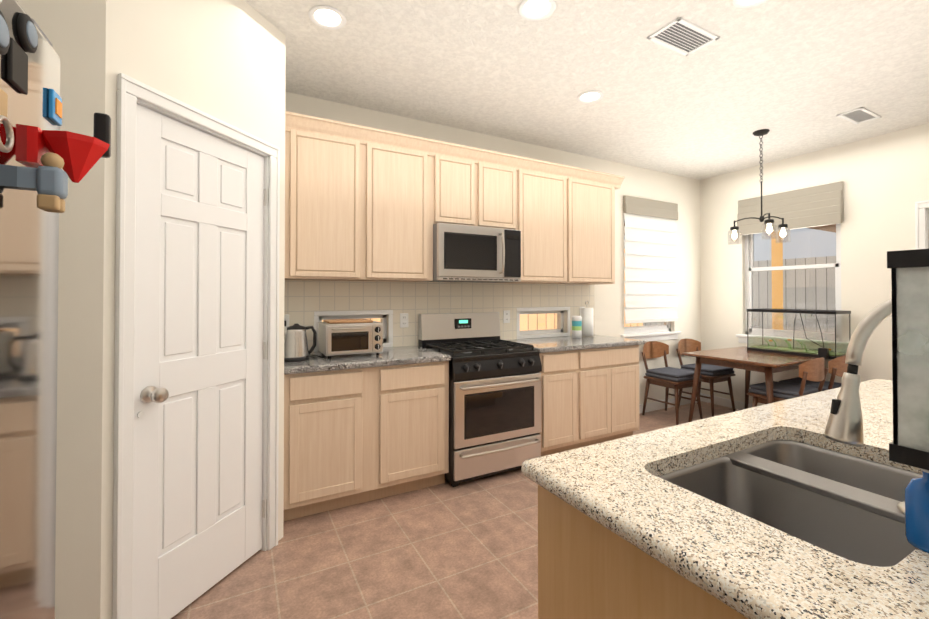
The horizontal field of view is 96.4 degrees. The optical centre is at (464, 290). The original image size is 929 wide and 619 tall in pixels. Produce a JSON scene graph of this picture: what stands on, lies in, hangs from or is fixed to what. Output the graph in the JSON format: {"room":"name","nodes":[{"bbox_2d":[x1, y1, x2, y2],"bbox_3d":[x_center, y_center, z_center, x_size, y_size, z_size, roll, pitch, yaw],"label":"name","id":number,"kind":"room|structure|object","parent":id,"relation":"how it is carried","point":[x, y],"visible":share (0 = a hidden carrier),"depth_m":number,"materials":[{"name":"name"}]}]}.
{"room":"kitchen","nodes":[
{"label":"kitchen","id":0,"kind":"room"},
{"bbox_2d":[47,36,700,535],"bbox_3d":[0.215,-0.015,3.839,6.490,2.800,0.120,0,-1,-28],"label":"wall","id":1,"kind":"structure","parent":0,"point":[88,74],"depth_m":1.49,"materials":[{"name":"paint"}]},
{"bbox_2d":[112,73,279,618],"bbox_3d":[-1.160,0.294,1.875,0.155,2.140,0.800,0,-1,17],"label":"door","id":2,"kind":"structure","parent":1,"relation":"attached to","point":[196,438],"depth_m":1.79,"materials":[{"name":"white wood"}]},
{"bbox_2d":[284,314,288,328],"bbox_3d":[-1.282,0.231,2.946,0.072,0.116,0.008,0,-1,-28],"label":"electrical outlet","id":3,"kind":"object","parent":1,"relation":"attached to","point":[286,317],"visible":0.38,"depth_m":2.95,"materials":[{"name":"white plastic"}]},
{"bbox_2d":[285,123,364,280],"bbox_3d":[-1.018,-0.565,2.914,0.532,0.980,0.345,0,-1,-28],"label":"upper cabinet","id":4,"kind":"object","parent":1,"relation":"attached to","point":[363,203],"depth_m":2.77,"materials":[{"name":"brown wood"}]},
{"bbox_2d":[365,135,440,281],"bbox_3d":[-0.528,-0.562,3.179,0.582,0.980,0.345,0,-1,-28],"label":"upper cabinet","id":5,"kind":"object","parent":1,"relation":"attached to","point":[403,180],"depth_m":3.02,"materials":[{"name":"brown wood"}]},
{"bbox_2d":[400,313,407,327],"bbox_3d":[-0.489,0.245,3.372,0.072,0.116,0.008,0,-1,-28],"label":"electrical outlet","id":6,"kind":"object","parent":1,"relation":"attached to","point":[403,320],"visible":1,"depth_m":3.37,"materials":[{"name":"white plastic"}]},
{"bbox_2d":[284,280,594,351],"bbox_3d":[0.018,0.257,3.656,3.068,0.652,0.010,0,-1,-28],"label":"backsplash","id":7,"kind":"structure","parent":1,"relation":"attached to","point":[304,300],"depth_m":3.44,"materials":[{"name":"tile"}]},
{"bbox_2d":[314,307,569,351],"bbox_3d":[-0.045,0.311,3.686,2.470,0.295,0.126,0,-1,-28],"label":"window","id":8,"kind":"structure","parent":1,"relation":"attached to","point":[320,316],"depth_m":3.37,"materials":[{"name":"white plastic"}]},
{"bbox_2d":[441,151,480,225],"bbox_3d":[-0.145,-0.778,3.387,0.371,0.545,0.345,0,-1,-28],"label":"upper cabinet","id":9,"kind":"object","parent":1,"relation":"attached to","point":[460,174],"depth_m":3.25,"materials":[{"name":"brown wood"}]},
{"bbox_2d":[422,223,520,282],"bbox_3d":[0.057,-0.285,3.419,0.754,0.428,0.470,0,-1,-28],"label":"microwave","id":10,"kind":"object","parent":9,"relation":"attached to","point":[469,253],"visible":1,"depth_m":3.24,"materials":[{"name":"grey metal"}]},
{"bbox_2d":[481,159,520,229],"bbox_3d":[0.190,-0.776,3.568,0.391,0.545,0.345,0,-1,-28],"label":"upper cabinet","id":11,"kind":"object","parent":1,"relation":"attached to","point":[500,182],"depth_m":3.43,"materials":[{"name":"brown wood"}]},
{"bbox_2d":[503,310,509,322],"bbox_3d":[0.391,0.245,3.847,0.072,0.116,0.008,0,-1,-28],"label":"electrical outlet","id":12,"kind":"object","parent":1,"relation":"attached to","point":[506,316],"visible":1,"depth_m":3.84,"materials":[{"name":"white plastic"}]},
{"bbox_2d":[502,163,572,283],"bbox_3d":[0.612,-0.556,3.793,0.652,0.980,0.345,0,-1,-28],"label":"upper cabinet","id":13,"kind":"object","parent":1,"relation":"attached to","point":[546,196],"depth_m":3.66,"materials":[{"name":"brown wood"}]},
{"bbox_2d":[561,175,620,284],"bbox_3d":[1.113,-0.553,4.062,0.682,0.980,0.345,0,-1,-28],"label":"upper cabinet","id":14,"kind":"object","parent":1,"relation":"attached to","point":[593,199],"depth_m":3.93,"materials":[{"name":"brown wood"}]},
{"bbox_2d":[621,195,680,341],"bbox_3d":[2.138,-0.227,4.848,0.990,1.635,0.160,0,-1,-28],"label":"wall window","id":15,"kind":"structure","parent":1,"relation":"in","point":[650,266],"depth_m":4.78,"materials":[{"name":"white fabric"}]},
{"bbox_2d":[639,393,701,413],"bbox_3d":[2.180,1.346,4.805,1.800,0.100,0.017,0,-1,-28],"label":"baseboard","id":16,"kind":"structure","parent":1,"relation":"attached to","point":[652,406],"depth_m":4.86,"materials":[{"name":"white"}]},
{"bbox_2d":[171,401,738,618],"bbox_3d":[1.576,1.408,1.297,6.490,0.100,5.860,0,-1,-28],"label":"floor","id":17,"kind":"structure","parent":0,"point":[462,550],"depth_m":2.09,"materials":[{"name":"tile"}]},
{"bbox_2d":[0,0,110,618],"bbox_3d":[-0.803,0.451,0.137,0.891,1.790,0.995,0,-1,-28],"label":"fridge","id":18,"kind":"object","parent":17,"relation":"on","point":[39,149],"visible":1,"depth_m":0.63,"materials":[{"name":"grey"}]},
{"bbox_2d":[283,346,450,520],"bbox_3d":[-0.711,0.913,2.899,1.068,0.925,0.636,0,-1,-28],"label":"base cabinet","id":19,"kind":"object","parent":17,"relation":"on","point":[360,428],"visible":0.98,"depth_m":2.63,"materials":[{"name":"brown wood"}]},
{"bbox_2d":[284,320,324,361],"bbox_3d":[-1.101,0.326,2.798,0.258,0.245,0.424,0,-1,-28],"label":"kettle","id":20,"kind":"object","parent":19,"relation":"on","point":[296,346],"visible":0.88,"depth_m":2.61,"materials":[{"name":"silver metal"}]},
{"bbox_2d":[318,319,382,358],"bbox_3d":[-0.788,0.329,2.888,0.385,0.241,0.326,0,-1,-28],"label":"toaster oven","id":21,"kind":"object","parent":19,"relation":"on","point":[336,337],"visible":1,"depth_m":2.77,"materials":[{"name":"silver metal"}]},
{"bbox_2d":[418,312,541,486],"bbox_3d":[0.123,0.787,3.287,0.754,1.185,0.722,0,-1,-28],"label":"range","id":22,"kind":"object","parent":17,"relation":"on","point":[494,404],"visible":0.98,"depth_m":3.05,"materials":[{"name":"silver metal"}]},
{"bbox_2d":[506,335,644,456],"bbox_3d":[0.974,0.922,3.807,1.225,0.925,0.636,0,-1,-28],"label":"base cabinet","id":23,"kind":"object","parent":17,"relation":"on","point":[589,390],"visible":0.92,"depth_m":3.53,"materials":[{"name":"brown wood"}]},
{"bbox_2d":[572,316,581,337],"bbox_3d":[1.086,0.354,4.021,0.096,0.214,0.096,0,-1,-28],"label":"wipes canister","id":24,"kind":"object","parent":23,"relation":"on","point":[576,326],"visible":1,"depth_m":3.98,"materials":[{"name":"white plastic"}]},
{"bbox_2d":[581,301,594,336],"bbox_3d":[1.221,0.283,4.140,0.150,0.358,0.150,0,-1,-28],"label":"paper towel holder","id":25,"kind":"object","parent":23,"relation":"on","point":[587,320],"visible":0.94,"depth_m":4.09,"materials":[{"name":"white paper"}]},
{"bbox_2d":[538,485,747,618],"bbox_3d":[1.419,0.820,1.027,2.150,1.070,1.252,0,-1,-28],"label":"kitchen island","id":26,"kind":"object","parent":17,"relation":"on","point":[589,568],"visible":0.08,"depth_m":0.87,"materials":[{"name":"brown wood"}]},
{"bbox_2d":[521,379,928,618],"bbox_3d":[1.417,0.454,1.017,2.205,0.042,1.300,0,-1,-28],"label":"island countertop","id":27,"kind":"structure","parent":26,"relation":"on","point":[746,566],"depth_m":0.80,"materials":[{"name":"beige stone"}]},
{"bbox_2d":[658,439,922,566],"bbox_3d":[0.832,0.583,0.987,0.733,0.216,0.480,0,-1,-28],"label":"sink","id":28,"kind":"object","parent":27,"relation":"in","point":[843,505],"visible":0.5,"depth_m":1.09,"materials":[{"name":"silver metal"}]},
{"bbox_2d":[897,502,904,513],"bbox_3d":[0.968,0.457,0.875,0.080,0.033,0.080,0,-1,-28],"label":"strainer","id":29,"kind":"object","parent":28,"relation":"on","point":[901,506],"visible":0.1,"depth_m":0.89,"materials":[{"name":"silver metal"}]},
{"bbox_2d":[824,294,925,446],"bbox_3d":[0.933,0.218,0.827,0.418,0.425,0.059,0,-1,0],"label":"faucet","id":30,"kind":"object","parent":27,"relation":"on","point":[844,425],"visible":0.96,"depth_m":0.82,"materials":[{"name":"silver metal"}]},
{"bbox_2d":[905,469,928,552],"bbox_3d":[0.783,0.360,0.695,0.064,0.138,0.064,0,-1,-28],"label":"soap bottle","id":31,"kind":"object","parent":27,"relation":"on","point":[917,512],"visible":0.85,"depth_m":0.69,"materials":[{"name":"blue plastic"}]},
{"bbox_2d":[887,249,928,470],"bbox_3d":[0.930,0.106,0.521,0.247,0.345,0.511,0,-1,-28],"label":"fish tank","id":32,"kind":"object","parent":26,"relation":"on","point":[909,445],"visible":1,"depth_m":0.67,"materials":[{"name":"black glass"}]},
{"bbox_2d":[641,341,702,424],"bbox_3d":[2.259,0.989,4.557,0.441,0.812,0.473,0,-1,-28],"label":"chair","id":33,"kind":"object","parent":17,"relation":"on","point":[667,377],"visible":1,"depth_m":4.51,"materials":[{"name":"brown wood"}]},
{"bbox_2d":[676,338,735,416],"bbox_3d":[2.796,0.992,4.846,0.441,0.812,0.473,0,-1,-28],"label":"chair","id":34,"kind":"object","parent":17,"relation":"on","point":[711,374],"visible":0.69,"depth_m":4.74,"materials":[{"name":"brown wood"}]},
{"bbox_2d":[682,346,828,421],"bbox_3d":[2.926,1.015,4.147,1.125,0.752,0.850,0,-1,-28],"label":"dining table","id":35,"kind":"object","parent":17,"relation":"on","point":[768,364],"visible":0.73,"depth_m":3.98,"materials":[{"name":"brown wood"}]},
{"bbox_2d":[747,308,850,358],"bbox_3d":[3.316,0.411,4.176,0.362,0.453,0.760,0,-1,-28],"label":"fish tank","id":36,"kind":"object","parent":35,"relation":"on","point":[825,353],"visible":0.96,"depth_m":4.10,"materials":[{"name":"clear glass"}]},
{"bbox_2d":[747,357,827,406],"bbox_3d":[2.901,0.980,3.723,0.441,0.812,0.473,0,-1,-28],"label":"chair","id":37,"kind":"object","parent":17,"relation":"on","point":[815,370],"visible":0.56,"depth_m":3.59,"materials":[{"name":"brown wood"}]},
{"bbox_2d":[779,355,847,390],"bbox_3d":[3.312,0.982,3.910,0.441,0.812,0.473,0,-1,-28],"label":"chair","id":38,"kind":"object","parent":17,"relation":"on","point":[837,366],"visible":0.25,"depth_m":3.68,"materials":[{"name":"brown wood"}]},
{"bbox_2d":[245,0,928,179],"bbox_3d":[1.576,-1.492,1.328,6.490,0.100,5.860,0,-1,-28],"label":"ceiling","id":39,"kind":"structure","parent":0,"point":[795,77],"depth_m":2.71,"materials":[{"name":"white paint"}]},
{"bbox_2d":[308,5,345,29],"bbox_3d":[-0.718,-1.434,2.182,0.190,0.020,0.190,0,-1,-28],"label":"recessed light","id":40,"kind":"object","parent":39,"relation":"in","point":[325,17],"visible":1,"depth_m":2.18,"materials":[{"name":"white plastic"}]},
{"bbox_2d":[518,0,555,20],"bbox_3d":[0.367,-1.435,2.107,0.190,0.020,0.190,0,-1,-28],"label":"recessed light","id":41,"kind":"object","parent":39,"relation":"in","point":[534,10],"visible":1,"depth_m":2.12,"materials":[{"name":"white plastic"}]},
{"bbox_2d":[577,90,603,102],"bbox_3d":[0.924,-1.425,3.055,0.190,0.020,0.190,0,-1,-28],"label":"recessed light","id":42,"kind":"object","parent":39,"relation":"in","point":[591,96],"visible":1,"depth_m":3.05,"materials":[{"name":"white plastic"}]},
{"bbox_2d":[647,17,719,55],"bbox_3d":[1.236,-1.425,2.348,0.360,0.011,0.200,0,-1,-28],"label":"ceiling vent","id":43,"kind":"object","parent":39,"relation":"in","point":[680,35],"visible":0.98,"depth_m":2.34,"materials":[{"name":"white metal"}]},
{"bbox_2d":[732,0,766,7],"bbox_3d":[1.408,-1.436,2.009,0.190,0.020,0.190,0,-1,-28],"label":"recessed light","id":44,"kind":"object","parent":39,"relation":"in","point":[744,3],"visible":1,"depth_m":2.07,"materials":[{"name":"white plastic"}]},
{"bbox_2d":[728,129,790,244],"bbox_3d":[2.648,-0.923,3.747,0.475,0.984,0.458,0,-1,-28],"label":"pendant light","id":45,"kind":"object","parent":39,"relation":"hanging from","point":[768,222],"visible":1,"depth_m":3.70,"materials":[{"name":"black metal"}]},
{"bbox_2d":[837,107,880,123],"bbox_3d":[3.205,-1.414,3.375,0.360,0.011,0.160,0,-1,-28],"label":"ceiling vent","id":46,"kind":"object","parent":39,"relation":"in","point":[859,115],"visible":1,"depth_m":3.37,"materials":[{"name":"white metal"}]},
{"bbox_2d":[701,123,928,405],"bbox_3d":[4.382,-0.026,2.818,0.120,2.800,5.610,0,-1,-28],"label":"wall","id":47,"kind":"structure","parent":0,"point":[883,176],"depth_m":3.99,"materials":[{"name":"paint"}]},
{"bbox_2d":[702,393,758,409],"bbox_3d":[3.439,1.341,4.414,0.014,0.100,1.899,0,-1,-28],"label":"baseboard","id":48,"kind":"structure","parent":47,"relation":"attached to","point":[720,401],"depth_m":4.98,"materials":[{"name":"white"}]},
{"bbox_2d":[736,181,848,352],"bbox_3d":[3.464,-0.221,4.444,0.186,1.655,1.020,0,-1,-28],"label":"nook window","id":49,"kind":"structure","parent":47,"relation":"in","point":[817,206],"depth_m":4.37,"materials":[{"name":"white plastic"}]},
{"bbox_2d":[915,200,928,359],"bbox_3d":[4.154,0.308,3.180,0.176,2.141,0.942,0,-1,-28],"label":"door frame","id":50,"kind":"structure","parent":47,"relation":"attached to","point":[922,223],"depth_m":3.54,"materials":[{"name":"white"}]},
{"label":"outside","id":51,"kind":"structure","parent":0,"visible":0},
{"bbox_2d":[322,222,835,332],"bbox_3d":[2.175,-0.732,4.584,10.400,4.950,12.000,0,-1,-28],"label":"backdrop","id":52,"kind":"structure","parent":51,"point":[767,280],"depth_m":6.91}
]}

